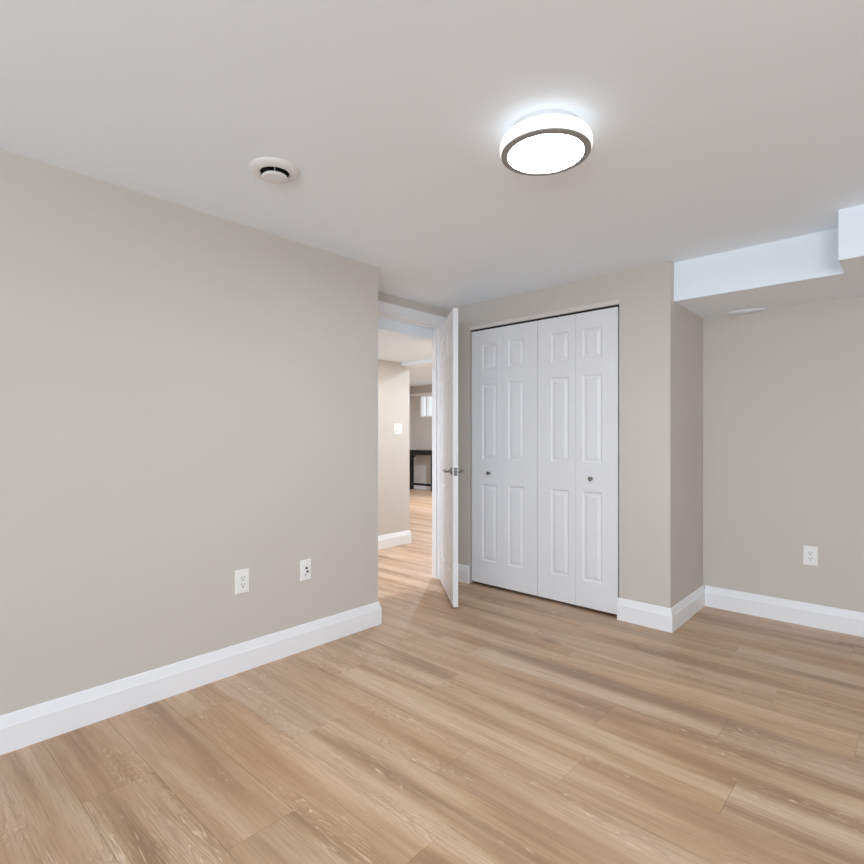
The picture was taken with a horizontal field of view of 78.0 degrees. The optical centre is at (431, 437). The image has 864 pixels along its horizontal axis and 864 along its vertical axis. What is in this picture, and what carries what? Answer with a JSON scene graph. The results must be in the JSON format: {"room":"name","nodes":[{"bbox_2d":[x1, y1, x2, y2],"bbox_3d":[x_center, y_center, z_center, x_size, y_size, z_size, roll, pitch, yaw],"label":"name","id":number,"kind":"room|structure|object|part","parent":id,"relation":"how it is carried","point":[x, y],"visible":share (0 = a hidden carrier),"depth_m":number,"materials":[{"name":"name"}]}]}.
{"room":"empty bedroom","nodes":[
{"label":"empty bedroom","id":0,"kind":"room"},
{"bbox_2d":[0,149,377,715],"bbox_3d":[-2.087,0.048,1.742,0.408,2.240,4.731,0,0,42],"label":"wall","id":1,"kind":"structure","parent":0,"point":[189,397],"depth_m":2.39,"materials":[{"name":"beige paint"}]},
{"bbox_2d":[0,601,381,754],"bbox_3d":[-2.038,1.098,1.769,0.404,0.140,4.658,0,0,42],"label":"baseboard","id":2,"kind":"structure","parent":1,"relation":"attached to","point":[19,729],"depth_m":2.39,"materials":[{"name":"white wood"}]},
{"bbox_2d":[235,568,248,594],"bbox_3d":[-0.951,0.720,2.675,0.008,0.120,0.076,0,0,42],"label":"wall outlet","id":3,"kind":"object","parent":1,"relation":"attached to","point":[241,576],"visible":1,"depth_m":2.67,"materials":[{"name":"white plastic"}]},
{"bbox_2d":[240,574,245,588],"bbox_3d":[-0.949,0.720,2.674,0.002,0.067,0.033,0,0,42],"label":"receptacle","id":4,"kind":"object","parent":3,"relation":"attached to","point":[242,576],"depth_m":2.67,"materials":[{"name":"white plastic"}]},
{"bbox_2d":[300,559,310,581],"bbox_3d":[-0.696,0.731,2.950,0.013,0.115,0.070,0,0,42],"label":"outlet","id":5,"kind":"object","parent":1,"relation":"attached to","point":[305,565],"visible":1,"depth_m":2.94,"materials":[{"name":"white plastic"}]},
{"bbox_2d":[378,359,408,535],"bbox_3d":[-3.041,-0.016,6.250,4.533,2.368,3.312,0,0,42],"label":"wall","id":6,"kind":"structure","parent":0,"point":[393,378],"depth_m":5.75,"materials":[{"name":"beige paint"}]},
{"bbox_2d":[378,530,411,549],"bbox_3d":[-1.413,1.098,4.771,0.166,0.140,3.328,0,0,42],"label":"baseboard","id":7,"kind":"structure","parent":6,"relation":"attached to","point":[404,537],"depth_m":5.75,"materials":[{"name":"white wood"}]},
{"bbox_2d":[394,424,401,434],"bbox_3d":[-0.368,-0.095,5.805,0.010,0.117,0.118,0,0,42],"label":"light switch","id":8,"kind":"object","parent":6,"relation":"attached to","point":[397,427],"visible":1,"depth_m":5.80,"materials":[{"name":"white plastic"}]},
{"bbox_2d":[378,317,432,362],"bbox_3d":[-2.715,-1.012,5.794,5.810,0.375,3.280,0,0,42],"label":"ceiling","id":9,"kind":"structure","parent":0,"point":[398,341],"depth_m":4.56,"materials":[{"name":"white paint"}]},
{"bbox_2d":[409,386,411,487],"bbox_3d":[-2.095,-0.016,10.706,0.090,2.368,4.718,0,0,42],"label":"wall","id":10,"kind":"structure","parent":0,"point":[410,387],"depth_m":12.38,"materials":[{"name":"beige paint"}]},
{"bbox_2d":[378,291,445,317],"bbox_3d":[-0.070,0.048,4.315,0.090,2.240,1.969,0,0,42],"label":"wall","id":11,"kind":"structure","parent":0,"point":[383,297],"depth_m":4.14,"materials":[{"name":"beige paint"}]},
{"bbox_2d":[440,308,464,606],"bbox_3d":[0.120,0.134,4.002,0.145,2.041,0.756,0,0,-6],"label":"door","id":12,"kind":"structure","parent":11,"relation":"attached to","point":[449,471],"depth_m":3.85,"materials":[{"name":"white paint"}]},
{"bbox_3d":[0.105,0.230,3.731,0.055,0.052,0.138,0,0,-6],"label":"handle","id":13,"kind":"part","parent":12,"relation":"part of","materials":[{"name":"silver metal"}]},
{"bbox_2d":[401,359,431,367],"bbox_3d":[0.172,-0.996,5.524,1.187,0.408,0.220,0,0,42],"label":"beam","id":14,"kind":"structure","parent":0,"point":[427,362],"depth_m":5.74,"materials":[{"name":"white paint"}]},
{"bbox_2d":[409,366,431,385],"bbox_3d":[-1.052,-1.250,7.559,5.880,0.100,8.130,0,0,42],"label":"ceiling","id":15,"kind":"structure","parent":0,"point":[419,376],"depth_m":10.40,"materials":[{"name":"white paint"}]},
{"bbox_2d":[412,385,431,483],"bbox_3d":[1.630,-0.016,10.554,5.790,2.368,0.090,0,0,42],"label":"wall","id":16,"kind":"structure","parent":0,"point":[421,426],"depth_m":12.21,"materials":[{"name":"beige paint"}]},
{"bbox_2d":[410,392,431,395],"bbox_3d":[0.037,-0.994,11.910,1.430,0.048,0.059,0,0,42],"label":"ledge","id":17,"kind":"object","parent":16,"relation":"attached to","point":[418,394],"visible":0.36,"depth_m":12.15,"materials":[{"name":"white paint"}]},
{"bbox_2d":[414,482,430,489],"bbox_3d":[1.627,1.098,10.485,5.700,0.140,0.016,0,0,42],"label":"baseboard","id":18,"kind":"structure","parent":16,"relation":"attached to","point":[415,486],"depth_m":12.16,"materials":[{"name":"white wood"}]},
{"bbox_2d":[420,395,431,416],"bbox_3d":[0.089,-0.722,11.944,0.900,0.497,0.082,0,0,42],"label":"window","id":19,"kind":"structure","parent":16,"relation":"in","point":[423,396],"depth_m":12.15,"materials":[{"name":"white plastic"}]},
{"bbox_2d":[0,0,863,309],"bbox_3d":[0.432,-1.122,0.709,5.700,0.100,6.610,0,0,42],"label":"ceiling","id":20,"kind":"structure","parent":0,"point":[716,126],"depth_m":1.75,"materials":[{"name":"white paint"}]},
{"bbox_2d":[249,157,299,184],"bbox_3d":[-0.628,-1.052,2.132,0.198,0.040,0.198,0,0,42],"label":"ceiling vent","id":21,"kind":"object","parent":20,"relation":"in","point":[272,170],"visible":1,"depth_m":2.10,"materials":[{"name":"white plastic"}]},
{"bbox_2d":[500,109,592,175],"bbox_3d":[0.395,-1.028,1.856,0.317,0.088,0.317,0,0,42],"label":"ceiling lamp","id":22,"kind":"object","parent":20,"relation":"attached to","point":[544,142],"visible":1,"depth_m":1.79,"materials":[{"name":"white plastic"}]},
{"bbox_2d":[500,114,592,156],"bbox_3d":[0.395,-1.018,1.856,0.317,0.059,0.317,0,0,42],"label":"diffuser","id":23,"kind":"object","parent":22,"relation":"attached to","point":[535,135],"depth_m":1.76,"materials":[{"name":"white plastic"}]},
{"bbox_2d":[0,488,863,863],"bbox_3d":[-0.106,1.198,4.504,11.620,0.060,11.480,0,0,42],"label":"floor","id":24,"kind":"structure","parent":0,"point":[501,725],"depth_m":1.97,"materials":[{"name":"brown laminate"}]},
{"bbox_2d":[409,450,431,490],"bbox_3d":[-0.207,0.721,12.006,0.720,0.895,0.190,0,0,42],"label":"side table","id":25,"kind":"object","parent":24,"relation":"on","point":[413,453],"visible":0.69,"depth_m":12.07,"materials":[{"name":"black wood"}]},
{"bbox_3d":[-0.479,0.741,12.160,0.060,0.855,0.030,0,0,42],"label":"leg","id":26,"kind":"part","parent":25,"relation":"part of","materials":[{"name":"black wood"}]},
{"bbox_3d":[-0.449,0.741,12.193,0.060,0.855,0.030,0,0,42],"label":"leg","id":27,"kind":"part","parent":25,"relation":"part of","materials":[{"name":"black wood"}]},
{"bbox_3d":[-0.009,0.741,11.729,0.030,0.855,0.030,0,0,42],"label":"leg","id":28,"kind":"part","parent":25,"relation":"part of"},
{"bbox_2d":[446,260,702,607],"bbox_3d":[1.034,0.048,4.113,1.809,2.240,0.776,0,0,42],"label":"wall","id":29,"kind":"structure","parent":0,"point":[661,340],"depth_m":3.39,"materials":[{"name":"beige paint"}]},
{"bbox_2d":[378,301,446,578],"bbox_3d":[-0.233,0.084,4.136,0.120,2.168,0.930,0,0,42],"label":"door frame","id":30,"kind":"structure","parent":29,"relation":"attached to","point":[436,329],"depth_m":4.42,"materials":[{"name":"white wood"}]},
{"bbox_2d":[458,564,469,583],"bbox_3d":[0.211,1.098,4.356,0.237,0.140,0.016,0,0,43],"label":"baseboard","id":31,"kind":"structure","parent":29,"relation":"attached to","point":[463,570],"depth_m":4.30,"materials":[{"name":"white wood"}]},
{"bbox_2d":[470,299,618,330],"bbox_3d":[0.785,-0.882,3.893,1.243,0.032,0.086,0,0,43],"label":"trim","id":32,"kind":"structure","parent":29,"relation":"attached to","point":[616,301],"depth_m":3.79,"materials":[{"name":"white paint"}]},
{"bbox_2d":[471,305,618,331],"bbox_3d":[0.778,-0.869,3.885,1.242,0.026,0.020,0,0,43],"label":"track","id":33,"kind":"object","parent":29,"relation":"attached to","point":[613,305],"visible":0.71,"depth_m":3.82,"materials":[{"name":"black"}]},
{"bbox_2d":[472,321,537,595],"bbox_3d":[0.539,0.147,4.074,0.610,1.997,0.063,0,0,43],"label":"door","id":34,"kind":"structure","parent":33,"relation":"hanging from","point":[504,359],"depth_m":4.06,"materials":[{"name":"white paint"}]},
{"bbox_3d":[0.439,0.147,4.190,0.304,1.997,0.030,0,0,43],"label":"panel","id":35,"kind":"part","parent":34,"relation":"part of","materials":[{"name":"white paint"}]},
{"bbox_3d":[0.662,0.147,3.981,0.304,1.997,0.030,0,0,43],"label":"panel","id":36,"kind":"part","parent":34,"relation":"part of","materials":[{"name":"white paint"}]},
{"bbox_2d":[538,307,618,614],"bbox_3d":[0.984,0.147,3.657,0.600,1.997,0.063,0,0,43],"label":"door","id":37,"kind":"structure","parent":33,"relation":"hanging from","point":[578,354],"depth_m":3.65,"materials":[{"name":"white paint"}]},
{"bbox_3d":[0.885,0.147,3.772,0.299,1.997,0.030,0,0,43],"label":"panel","id":38,"kind":"part","parent":37,"relation":"part of","materials":[{"name":"white paint"}]},
{"bbox_3d":[1.105,0.147,3.566,0.299,1.997,0.030,0,0,43],"label":"panel","id":39,"kind":"part","parent":37,"relation":"part of","materials":[{"name":"white paint"}]},
{"bbox_2d":[617,585,704,632],"bbox_3d":[1.550,1.098,3.568,0.343,0.140,0.703,0,0,42],"label":"baseboard","id":40,"kind":"structure","parent":29,"relation":"attached to","point":[670,620],"depth_m":3.33,"materials":[{"name":"white wood"}]},
{"bbox_2d":[674,204,863,317],"bbox_3d":[2.967,-0.947,2.144,3.720,0.250,0.890,0,0,42],"label":"bulkhead","id":41,"kind":"structure","parent":0,"point":[804,269],"depth_m":2.97,"materials":[{"name":"white paint"}]},
{"bbox_2d":[703,296,863,612],"bbox_3d":[3.331,0.048,2.475,3.810,2.240,0.090,0,0,42],"label":"wall","id":42,"kind":"structure","parent":0,"point":[783,387],"depth_m":3.39,"materials":[{"name":"beige paint"}]},
{"bbox_2d":[705,585,863,636],"bbox_3d":[3.268,1.098,2.461,3.704,0.140,0.016,0,0,42],"label":"baseboard","id":43,"kind":"structure","parent":42,"relation":"attached to","point":[850,622],"depth_m":3.38,"materials":[{"name":"white wood"}]},
{"bbox_2d":[803,545,817,565],"bbox_3d":[2.348,0.731,3.308,0.076,0.120,0.008,0,0,42],"label":"wall outlet","id":44,"kind":"object","parent":42,"relation":"attached to","point":[810,553],"visible":1,"depth_m":3.30,"materials":[{"name":"white plastic"}]},
{"bbox_2d":[807,550,813,561],"bbox_3d":[2.347,0.731,3.306,0.033,0.067,0.002,0,0,42],"label":"receptacle","id":45,"kind":"object","parent":44,"relation":"attached to","point":[810,553],"depth_m":3.30,"materials":[{"name":"white plastic"}]}
]}

